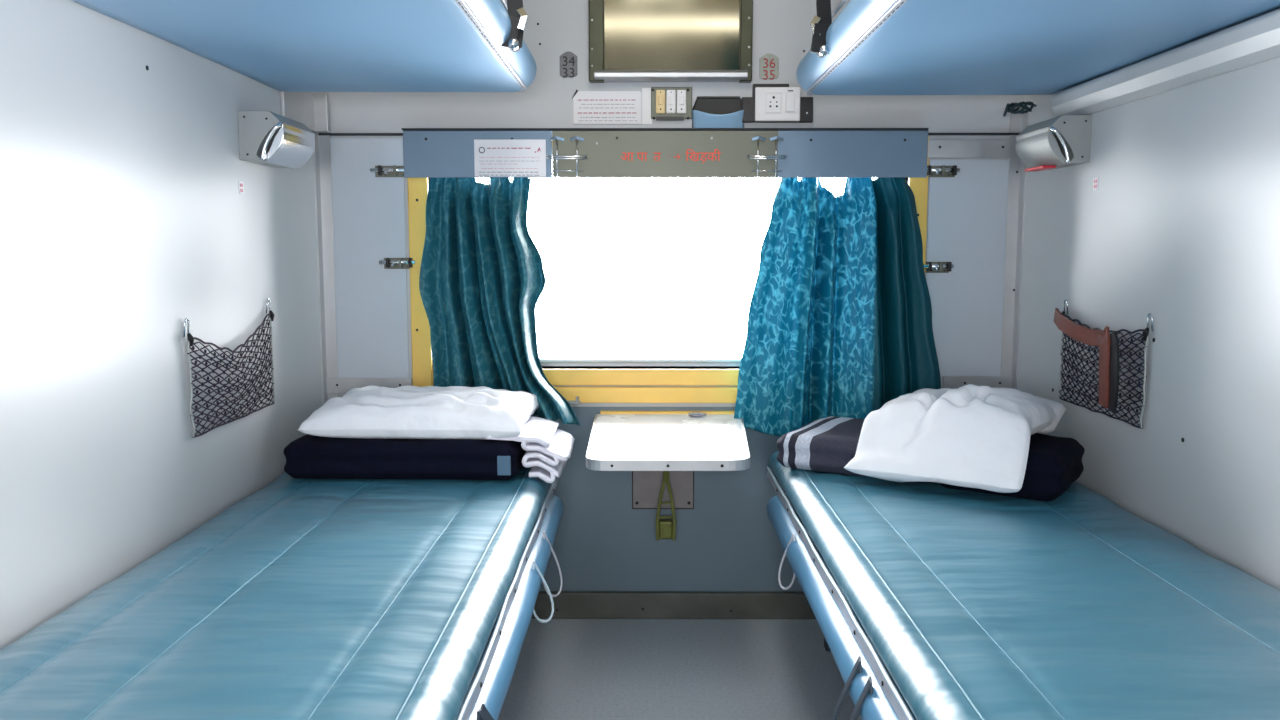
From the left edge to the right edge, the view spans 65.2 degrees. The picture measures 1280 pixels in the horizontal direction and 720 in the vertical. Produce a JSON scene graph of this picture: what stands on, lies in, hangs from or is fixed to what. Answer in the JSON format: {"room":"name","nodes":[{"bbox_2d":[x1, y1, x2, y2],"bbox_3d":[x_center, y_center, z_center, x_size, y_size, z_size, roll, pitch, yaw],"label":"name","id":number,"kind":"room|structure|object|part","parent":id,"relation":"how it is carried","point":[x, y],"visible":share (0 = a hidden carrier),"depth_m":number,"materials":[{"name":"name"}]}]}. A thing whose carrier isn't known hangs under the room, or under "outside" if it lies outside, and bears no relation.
{"room":"train carriage","nodes":[
{"label":"train carriage","id":0,"kind":"room"},
{"bbox_2d":[0,0,322,648],"bbox_3d":[-0.925,-0.203,0.978,0.100,2.250,3.780,0,6,0],"label":"wall","id":1,"kind":"structure","parent":0,"point":[125,219],"depth_m":1.68,"materials":[{"name":"laminate"}]},
{"bbox_2d":[183,298,274,437],"bbox_3d":[-0.852,0.004,2.123,0.032,0.252,0.439,0,6,0],"label":"pocket","id":2,"kind":"object","parent":1,"relation":"attached to","point":[190,339],"visible":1,"depth_m":2.08,"materials":[{"name":"black fabric"}]},
{"bbox_3d":[-0.855,-0.052,2.117,0.014,0.069,0.419,0,6,0],"label":"cord","id":3,"kind":"part","parent":2,"relation":"part of","materials":[{"name":"black fabric"}]},
{"bbox_3d":[-0.859,0.126,2.135,0.007,0.008,0.422,0,6,1],"label":"cord","id":4,"kind":"part","parent":2,"relation":"part of","materials":[{"name":"black fabric"}]},
{"bbox_2d":[239,181,243,194],"bbox_3d":[-0.868,-0.375,2.178,0.002,0.028,0.024,0,6,0],"label":"sticker","id":5,"kind":"object","parent":1,"relation":"attached to","point":[241,186],"visible":1,"depth_m":2.18,"materials":[{"name":"white paper"}]},
{"bbox_2d":[238,111,314,169],"bbox_3d":[-0.820,-0.496,2.270,0.096,0.109,0.227,0,6,0],"label":"reading lamp","id":6,"kind":"object","parent":1,"relation":"attached to","point":[267,138],"visible":1,"depth_m":2.17,"materials":[{"name":"silver metal"}]},
{"bbox_3d":[-0.798,-0.484,2.276,0.051,0.083,0.210,0,6,0],"label":"lamp shade","id":7,"kind":"part","parent":6,"relation":"part of","materials":[{"name":"silver metal"}]},
{"bbox_2d":[71,0,536,91],"bbox_3d":[-0.558,-0.606,1.571,0.623,0.107,1.750,0,6,0],"label":"upper berth","id":8,"kind":"object","parent":1,"relation":"attached to","point":[281,45],"visible":0.99,"depth_m":1.82,"materials":[{"name":"blue leather"}]},
{"bbox_3d":[-0.268,-0.633,1.365,0.008,0.008,1.350,0,6,0],"label":"guard rail","id":9,"kind":"part","parent":8,"relation":"part of","materials":[{"name":"silver metal"}]},
{"bbox_2d":[280,91,328,131],"bbox_3d":[-0.845,-0.640,2.526,0.045,0.100,0.234,0,6,0],"label":"trim","id":10,"kind":"structure","parent":1,"relation":"attached to","point":[310,109],"depth_m":2.58,"materials":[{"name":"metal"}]},
{"bbox_2d":[316,0,1023,591],"bbox_3d":[0.079,-0.400,2.768,1.890,2.250,0.130,0,6,0],"label":"wall","id":11,"kind":"structure","parent":0,"point":[782,29],"depth_m":2.68,"materials":[{"name":"laminate"}]},
{"bbox_2d":[313,103,338,404],"bbox_3d":[-0.856,-0.277,2.703,0.051,0.820,0.035,0,6,0],"label":"trim","id":12,"kind":"structure","parent":11,"relation":"attached to","point":[322,153],"depth_m":2.71,"materials":[{"name":"metal"}]},
{"bbox_2d":[330,138,408,377],"bbox_3d":[-0.738,-0.272,2.717,0.206,0.651,0.006,0,6,0],"label":"panel","id":13,"kind":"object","parent":11,"relation":"attached to","point":[369,226],"depth_m":2.71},
{"bbox_2d":[326,378,412,393],"bbox_3d":[-0.744,0.071,2.751,0.235,0.044,0.014,0,6,0],"label":"trim","id":14,"kind":"structure","parent":11,"relation":"attached to","point":[334,385],"depth_m":2.75,"materials":[{"name":"metal"}]},
{"bbox_2d":[370,165,403,176],"bbox_3d":[-0.666,-0.505,2.672,0.111,0.030,0.031,0,6,0],"label":"bolt","id":15,"kind":"object","parent":11,"relation":"attached to","point":[380,171],"visible":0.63,"depth_m":2.67,"materials":[{"name":"metal"}]},
{"bbox_3d":[-0.666,-0.508,2.676,0.111,0.011,0.011,0,6,0],"label":"rod","id":16,"kind":"part","parent":15,"relation":"part of","materials":[{"name":"silver metal"}]},
{"bbox_2d":[379,258,414,268],"bbox_3d":[-0.656,-0.261,2.699,0.096,0.030,0.031,0,6,0],"label":"bolt","id":17,"kind":"object","parent":11,"relation":"attached to","point":[389,263],"visible":1,"depth_m":2.70,"materials":[{"name":"metal"}]},
{"bbox_3d":[-0.656,-0.264,2.703,0.096,0.011,0.011,0,6,0],"label":"rod","id":18,"kind":"part","parent":17,"relation":"part of","materials":[{"name":"silver metal"}]},
{"bbox_2d":[403,130,551,177],"bbox_3d":[-0.421,-0.539,2.635,0.386,0.122,0.084,0,6,0],"label":"panel","id":19,"kind":"object","parent":11,"relation":"attached to","point":[427,153],"visible":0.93,"depth_m":2.59,"materials":[{"name":"blue metal"}]},
{"bbox_2d":[474,139,545,176],"bbox_3d":[-0.337,-0.524,2.593,0.186,0.094,0.006,0,6,0],"label":"paper notice","id":20,"kind":"object","parent":19,"relation":"attached to","point":[492,157],"visible":1,"depth_m":2.59,"materials":[{"name":"white paper"}]},
{"bbox_2d":[480,157,538,168],"bbox_3d":[-0.339,-0.511,2.594,0.154,0.030,0.001,0,6,0],"label":"print","id":21,"kind":"object","parent":20,"relation":"on","point":[485,162],"depth_m":2.59,"materials":[{"name":"white paper"}]},
{"bbox_2d":[480,172,538,175],"bbox_3d":[-0.337,-0.498,2.596,0.162,0.038,0.001,0,6,0],"label":"print","id":22,"kind":"object","parent":20,"relation":"attached to","point":[481,173],"depth_m":2.60,"materials":[{"name":"grey paper"}]},
{"bbox_2d":[560,51,577,77],"bbox_3d":[-0.190,-0.785,2.659,0.047,0.068,0.004,0,6,0],"label":"badge","id":23,"kind":"object","parent":11,"relation":"attached to","point":[568,60],"visible":1,"depth_m":2.66,"materials":[{"name":"black metal"}]},
{"bbox_2d":[572,88,651,123],"bbox_3d":[-0.075,-0.678,2.669,0.214,0.094,0.007,0,6,0],"label":"paper notice","id":24,"kind":"object","parent":11,"relation":"attached to","point":[589,107],"visible":1,"depth_m":2.67,"materials":[{"name":"white paper"}]},
{"bbox_2d":[579,100,635,117],"bbox_3d":[-0.087,-0.666,2.669,0.158,0.056,0.001,0,6,0],"label":"print","id":25,"kind":"object","parent":24,"relation":"attached to","point":[587,108],"depth_m":2.67,"materials":[{"name":"white"}]},
{"bbox_2d":[632,471,693,508],"bbox_3d":[0.064,0.349,2.781,0.173,0.133,0.006,0,6,0],"label":"cover plate","id":26,"kind":"object","parent":11,"relation":"attached to","point":[646,485],"visible":0.7,"depth_m":2.78,"materials":[{"name":"grey metal"}]},
{"bbox_2d":[552,130,777,177],"bbox_3d":[0.066,-0.539,2.632,0.585,0.122,0.085,0,6,0],"label":"panel","id":27,"kind":"object","parent":11,"relation":"attached to","point":[611,153],"visible":1,"depth_m":2.59,"materials":[{"name":"metal"}]},
{"bbox_2d":[546,136,587,178],"bbox_3d":[-0.189,-0.522,2.576,0.108,0.107,0.032,0,6,0],"label":"wire holder","id":28,"kind":"object","parent":27,"relation":"attached to","point":[556,138],"visible":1,"depth_m":2.58,"materials":[{"name":"silver metal"}]},
{"bbox_2d":[747,136,786,178],"bbox_3d":[0.329,-0.522,2.574,0.103,0.107,0.032,0,6,0],"label":"wire holder","id":29,"kind":"object","parent":27,"relation":"attached to","point":[757,156],"visible":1,"depth_m":2.58,"materials":[{"name":"silver metal"}]},
{"bbox_2d":[402,128,928,129],"bbox_3d":[0.064,-0.602,2.627,1.360,0.004,0.090,0,6,0],"label":"trim","id":30,"kind":"structure","parent":11,"relation":"attached to","point":[402,128],"depth_m":2.58,"materials":[{"name":"black metal"}]},
{"bbox_2d":[407,137,928,403],"bbox_3d":[0.074,-0.242,2.753,1.397,0.720,0.134,0,6,0],"label":"window","id":31,"kind":"structure","parent":11,"relation":"in","point":[422,371],"depth_m":2.74,"materials":[{"name":"yellow paint"}]},
{"bbox_3d":[0.075,-0.284,2.790,1.293,0.605,0.040,0,6,0],"label":"rail","id":32,"kind":"part","parent":31,"relation":"part of","materials":[{"name":"white metal"}]},
{"bbox_2d":[586,411,749,540],"bbox_3d":[0.077,0.351,2.463,0.401,0.354,0.640,0,6,0],"label":"folding table","id":33,"kind":"object","parent":11,"relation":"attached to","point":[665,441],"visible":0.96,"depth_m":2.37,"materials":[{"name":"white plastic"}]},
{"bbox_2d":[688,412,707,416],"bbox_3d":[0.155,0.147,2.693,0.056,0.013,0.032,0,6,0],"label":"wrapper","id":34,"kind":"object","parent":33,"relation":"on","point":[693,414],"visible":1,"depth_m":2.68,"materials":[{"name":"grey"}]},
{"bbox_2d":[318,133,1019,135],"bbox_3d":[0.079,-0.604,2.675,1.890,0.006,0.010,0,6,0],"label":"trim","id":35,"kind":"structure","parent":11,"relation":"attached to","point":[330,134],"depth_m":2.67,"materials":[{"name":"grey metal"}]},
{"bbox_2d":[589,0,752,82],"bbox_3d":[0.080,-1.007,2.611,0.429,0.548,0.048,0,6,0],"label":"mirror","id":36,"kind":"object","parent":11,"relation":"attached to","point":[630,40],"visible":1,"depth_m":2.63,"materials":[{"name":"metal"}]},
{"bbox_3d":[-0.114,-1.008,2.619,0.040,0.548,0.035,0,6,0],"label":"rail","id":37,"kind":"part","parent":36,"relation":"part of","materials":[{"name":"metal"}]},
{"bbox_3d":[0.084,-1.001,2.624,0.361,0.493,0.004,0,6,0],"label":"glass","id":38,"kind":"part","parent":36,"relation":"part of","materials":[{"name":"mirror"}]},
{"bbox_3d":[0.279,-1.008,2.617,0.032,0.548,0.035,0,6,0],"label":"rail","id":39,"kind":"part","parent":36,"relation":"part of","materials":[{"name":"metal"}]},
{"bbox_2d":[651,87,691,120],"bbox_3d":[0.084,-0.682,2.660,0.110,0.088,0.021,0,6,0],"label":"switch plate","id":40,"kind":"object","parent":11,"relation":"attached to","point":[667,103],"visible":1,"depth_m":2.66,"materials":[{"name":"metal"}]},
{"bbox_2d":[656,90,664,113],"bbox_3d":[0.055,-0.686,2.659,0.025,0.062,0.008,0,6,0],"label":"rocker switch","id":41,"kind":"object","parent":40,"relation":"attached to","point":[660,94],"depth_m":2.65,"materials":[{"name":"brown plastic"}]},
{"bbox_2d":[666,90,675,113],"bbox_3d":[0.083,-0.686,2.659,0.025,0.062,0.008,0,6,0],"label":"rocker switch","id":42,"kind":"object","parent":40,"relation":"attached to","point":[670,94],"depth_m":2.65,"materials":[{"name":"white plastic"}]},
{"bbox_2d":[677,90,685,113],"bbox_3d":[0.111,-0.686,2.658,0.025,0.062,0.008,0,6,0],"label":"rocker switch","id":43,"kind":"object","parent":40,"relation":"attached to","point":[681,94],"depth_m":2.65,"materials":[{"name":"white plastic"}]},
{"bbox_2d":[531,591,815,618],"bbox_3d":[0.079,0.689,2.811,1.890,0.075,0.022,0,6,0],"label":"baseboard","id":44,"kind":"structure","parent":11,"relation":"attached to","point":[568,604],"depth_m":2.80,"materials":[{"name":"black metal"}]},
{"bbox_2d":[692,96,743,127],"bbox_3d":[0.209,-0.652,2.643,0.143,0.096,0.061,0,6,0],"label":"holder","id":45,"kind":"object","parent":11,"relation":"attached to","point":[707,111],"visible":0.8,"depth_m":2.66,"materials":[{"name":"blue plastic"}]},
{"bbox_2d":[759,53,778,79],"bbox_3d":[0.343,-0.779,2.657,0.051,0.068,0.004,0,6,0],"label":"badge","id":46,"kind":"object","parent":11,"relation":"attached to","point":[768,63],"visible":1,"depth_m":2.66,"materials":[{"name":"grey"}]},
{"bbox_2d":[741,84,812,122],"bbox_3d":[0.365,-0.681,2.652,0.189,0.099,0.036,0,6,0],"label":"power socket","id":47,"kind":"object","parent":11,"relation":"attached to","point":[768,103],"visible":1,"depth_m":2.64,"materials":[{"name":"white plastic"}]},
{"bbox_2d":[765,93,781,112],"bbox_3d":[0.352,-0.678,2.638,0.042,0.052,0.003,0,6,0],"label":"outlet","id":48,"kind":"object","parent":47,"relation":"attached to","point":[773,101],"depth_m":2.64,"materials":[{"name":"white plastic"}]},
{"bbox_3d":[0.364,-0.676,2.645,0.119,0.088,0.010,0,6,0],"label":"plate","id":49,"kind":"part","parent":47,"relation":"part of","materials":[{"name":"white plastic"}]},
{"bbox_2d":[785,94,794,111],"bbox_3d":[0.396,-0.678,2.637,0.024,0.048,0.006,0,6,0],"label":"rocker switch","id":50,"kind":"object","parent":47,"relation":"attached to","point":[789,98],"depth_m":2.63,"materials":[{"name":"white plastic"}]},
{"bbox_2d":[777,130,927,177],"bbox_3d":[0.551,-0.539,2.630,0.389,0.122,0.084,0,6,0],"label":"panel","id":51,"kind":"object","parent":11,"relation":"attached to","point":[810,153],"visible":0.86,"depth_m":2.59,"materials":[{"name":"blue metal"}]},
{"bbox_2d":[923,262,953,272],"bbox_3d":[0.803,-0.249,2.693,0.082,0.030,0.031,0,6,0],"label":"bolt","id":52,"kind":"object","parent":11,"relation":"attached to","point":[930,267],"visible":1,"depth_m":2.69,"materials":[{"name":"metal"}]},
{"bbox_3d":[0.803,-0.253,2.697,0.082,0.011,0.011,0,6,0],"label":"rod","id":53,"kind":"part","parent":52,"relation":"part of","materials":[{"name":"silver metal"}]},
{"bbox_2d":[927,165,959,176],"bbox_3d":[0.799,-0.503,2.665,0.106,0.030,0.031,0,6,0],"label":"bolt","id":54,"kind":"object","parent":11,"relation":"attached to","point":[932,171],"visible":0.87,"depth_m":2.67,"materials":[{"name":"metal"}]},
{"bbox_3d":[0.799,-0.507,2.669,0.106,0.011,0.011,0,6,0],"label":"rod","id":55,"kind":"part","parent":54,"relation":"part of","materials":[{"name":"silver metal"}]},
{"bbox_2d":[926,160,1008,376],"bbox_3d":[0.894,-0.245,2.712,0.235,0.586,0.006,0,6,0],"label":"panel","id":56,"kind":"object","parent":11,"relation":"attached to","point":[966,225],"depth_m":2.71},
{"bbox_2d":[928,139,1010,157],"bbox_3d":[0.878,-0.565,2.673,0.220,0.050,0.014,0,6,0],"label":"trim","id":57,"kind":"structure","parent":11,"relation":"attached to","point":[937,148],"depth_m":2.67,"materials":[{"name":"metal"}]},
{"bbox_2d":[942,376,1011,388],"bbox_3d":[0.925,0.065,2.742,0.187,0.044,0.014,0,6,0],"label":"trim","id":58,"kind":"structure","parent":11,"relation":"attached to","point":[952,382],"depth_m":2.74,"materials":[{"name":"metal"}]},
{"bbox_2d":[1000,101,1028,388],"bbox_3d":[1.006,-0.276,2.693,0.036,0.820,0.035,0,6,0],"label":"trim","id":59,"kind":"structure","parent":11,"relation":"attached to","point":[1018,122],"depth_m":2.70,"materials":[{"name":"metal"}]},
{"bbox_2d":[1003,102,1035,116],"bbox_3d":[0.976,-0.644,2.561,0.080,0.030,0.065,2,6,14],"label":"loose cable","id":60,"kind":"object","parent":11,"relation":"attached to","point":[1010,107],"visible":1,"depth_m":2.55,"materials":[{"name":"plastic"}]},
{"bbox_3d":[0.074,-0.494,2.657,1.296,0.005,0.005,0,6,0],"label":"wire","id":61,"kind":"object","parent":11,"relation":"attached to","visible":0},
{"bbox_2d":[419,178,579,425],"bbox_3d":[-0.343,-0.177,2.625,0.448,0.667,0.176,3,7,25],"label":"curtain","id":62,"kind":"object","parent":61,"relation":"hanging from","point":[482,280],"visible":0.82,"depth_m":2.64,"materials":[{"name":"teal fabric"}]},
{"bbox_2d":[734,178,940,435],"bbox_3d":[0.532,-0.153,2.649,0.562,0.719,0.126,-1,6,-6],"label":"curtain","id":63,"kind":"object","parent":61,"relation":"hanging from","point":[839,324],"visible":0.89,"depth_m":2.64,"materials":[{"name":"teal fabric"}]},
{"bbox_2d":[497,619,861,719],"bbox_3d":[0.070,0.968,1.077,2.090,0.100,3.730,0,6,0],"label":"floor","id":64,"kind":"structure","parent":0,"point":[566,669],"depth_m":2.46,"materials":[{"name":"plastic"}]},
{"bbox_2d":[0,466,563,719],"bbox_3d":[-0.515,0.581,1.767,0.704,0.518,1.820,0,6,0],"label":"lower berth","id":65,"kind":"object","parent":64,"relation":"on","point":[301,599],"visible":0.79,"depth_m":1.44,"materials":[{"name":"blue leather"}]},
{"bbox_2d":[283,415,531,479],"bbox_3d":[-0.532,0.204,2.424,0.539,0.093,0.407,0,6,2],"label":"folded blanket","id":66,"kind":"object","parent":65,"relation":"on","point":[308,456],"visible":0.58,"depth_m":2.23,"materials":[{"name":"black fabric"}]},
{"bbox_2d":[298,385,538,438],"bbox_3d":[-0.508,0.117,2.397,0.505,0.101,0.345,0,6,2],"label":"pillow","id":67,"kind":"object","parent":66,"relation":"on","point":[368,412],"visible":0.98,"depth_m":2.25,"materials":[{"name":"white fabric"}]},
{"bbox_2d":[461,494,563,719],"bbox_3d":[-0.254,0.453,1.686,0.128,0.072,1.690,0,6,0],"label":"bed rail","id":68,"kind":"object","parent":65,"relation":"on","point":[487,702],"depth_m":1.64,"materials":[{"name":"metal"}]},
{"bbox_2d":[485,416,574,482],"bbox_3d":[-0.253,0.209,2.370,0.184,0.114,0.280,0,6,0],"label":"sheet","id":69,"kind":"object","parent":65,"relation":"on","point":[548,448],"visible":0.91,"depth_m":2.27,"materials":[{"name":"white fabric"}]},
{"bbox_2d":[767,451,1279,719],"bbox_3d":[0.646,0.582,1.761,0.734,0.518,1.820,0,6,0],"label":"lower berth","id":70,"kind":"object","parent":64,"relation":"on","point":[928,600],"visible":0.83,"depth_m":1.48,"materials":[{"name":"blue leather"}]},
{"bbox_2d":[777,416,873,477],"bbox_3d":[0.554,0.208,2.430,0.353,0.085,0.352,4,7,30],"label":"folded blanket","id":71,"kind":"object","parent":70,"relation":"on","point":[826,444],"visible":0.38,"depth_m":2.34,"materials":[{"name":"grey fabric"}]},
{"bbox_3d":[0.497,0.552,2.573,0.036,0.400,0.036,0,6,0],"label":"leg","id":72,"kind":"part","parent":70,"relation":"part of","materials":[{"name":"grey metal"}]},
{"bbox_2d":[940,433,1084,500],"bbox_3d":[0.818,0.224,2.209,0.272,0.103,0.304,4,7,33],"label":"folded blanket","id":73,"kind":"object","parent":70,"relation":"on","point":[1054,463],"visible":0.42,"depth_m":2.06,"materials":[{"name":"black fabric"}]},
{"bbox_2d":[844,384,1066,492],"bbox_3d":[0.727,0.152,2.271,0.372,0.205,0.460,4,7,33],"label":"pillow","id":74,"kind":"object","parent":73,"relation":"on","point":[972,436],"visible":1,"depth_m":2.12,"materials":[{"name":"white fabric"}]},
{"bbox_2d":[767,493,915,719],"bbox_3d":[0.371,0.454,1.683,0.128,0.072,1.690,0,6,0],"label":"bed rail","id":75,"kind":"object","parent":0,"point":[872,700],"depth_m":1.63,"materials":[{"name":"metal"}]},
{"bbox_2d":[1017,57,1279,590],"bbox_3d":[1.065,-0.202,0.968,0.100,2.250,3.780,0,6,0],"label":"wall","id":76,"kind":"structure","parent":0,"point":[1180,226],"depth_m":1.90,"materials":[{"name":"laminate"}]},
{"bbox_2d":[796,0,1279,95],"bbox_3d":[0.695,-0.609,1.595,0.643,0.107,1.810,0,6,0],"label":"upper berth","id":77,"kind":"object","parent":76,"relation":"attached to","point":[876,47],"visible":0.98,"depth_m":1.84,"materials":[{"name":"blue leather"}]},
{"bbox_3d":[0.392,-0.636,1.397,0.008,0.008,1.420,0,6,0],"label":"guard rail","id":78,"kind":"part","parent":77,"relation":"part of","materials":[{"name":"silver metal"}]},
{"bbox_2d":[1016,115,1091,170],"bbox_3d":[0.974,-0.508,2.365,0.096,0.114,0.217,0,6,0],"label":"reading lamp","id":79,"kind":"object","parent":76,"relation":"attached to","point":[1061,141],"visible":1,"depth_m":2.28,"materials":[{"name":"silver metal"}]},
{"bbox_3d":[0.952,-0.498,2.371,0.051,0.083,0.200,0,6,0],"label":"lamp shade","id":80,"kind":"part","parent":79,"relation":"part of","materials":[{"name":"grey paint"}]},
{"bbox_2d":[1093,177,1098,190],"bbox_3d":[1.021,-0.394,2.240,0.002,0.028,0.024,0,6,0],"label":"sticker","id":81,"kind":"object","parent":76,"relation":"attached to","point":[1095,180],"visible":1,"depth_m":2.24,"materials":[{"name":"white paper"}]},
{"bbox_2d":[1059,299,1153,428],"bbox_3d":[1.003,-0.003,2.197,0.031,0.242,0.421,0,6,0],"label":"pocket","id":82,"kind":"object","parent":76,"relation":"attached to","point":[1145,332],"visible":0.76,"depth_m":2.17,"materials":[{"name":"black fabric"}]},
{"bbox_2d":[1054,308,1119,412],"bbox_3d":[0.983,-0.007,2.217,0.025,0.196,0.381,1,6,5],"label":"leather strap","id":83,"kind":"object","parent":82,"relation":"in","point":[1109,364],"visible":1,"depth_m":2.08,"materials":[{"name":"brown leather"}]},
{"bbox_3d":[1.011,0.114,2.211,0.007,0.006,0.400,0,6,0],"label":"cord","id":84,"kind":"part","parent":82,"relation":"part of","materials":[{"name":"black fabric"}]},
{"bbox_3d":[1.006,-0.074,2.189,0.014,0.029,0.402,0,6,0],"label":"cord","id":85,"kind":"part","parent":82,"relation":"part of","materials":[{"name":"black fabric"}]},
{"bbox_2d":[1052,8,1279,116],"bbox_3d":[1.001,-0.513,1.553,0.034,0.070,1.710,0,6,0],"label":"trim","id":86,"kind":"structure","parent":76,"relation":"attached to","point":[1256,40],"depth_m":1.84,"materials":[{"name":"metal"}]},
{"bbox_3d":[0.070,-1.368,0.820,2.090,0.100,3.730,0,6,0],"label":"ceiling","id":87,"kind":"structure","parent":0,"visible":0},
{"bbox_2d":[501,0,527,51],"bbox_3d":[-0.237,-1.012,1.874,0.063,0.840,0.035,0,6,0],"label":"strap","id":88,"kind":"object","parent":87,"relation":"hanging from","point":[518,16],"visible":0.88,"depth_m":1.91,"materials":[{"name":"black"}]},
{"bbox_2d":[810,0,831,57],"bbox_3d":[0.370,-1.030,1.988,0.053,0.829,0.035,0,6,0],"label":"strap","id":89,"kind":"object","parent":87,"relation":"hanging from","point":[820,23],"visible":0.95,"depth_m":2.02,"materials":[{"name":"black"}]}
]}

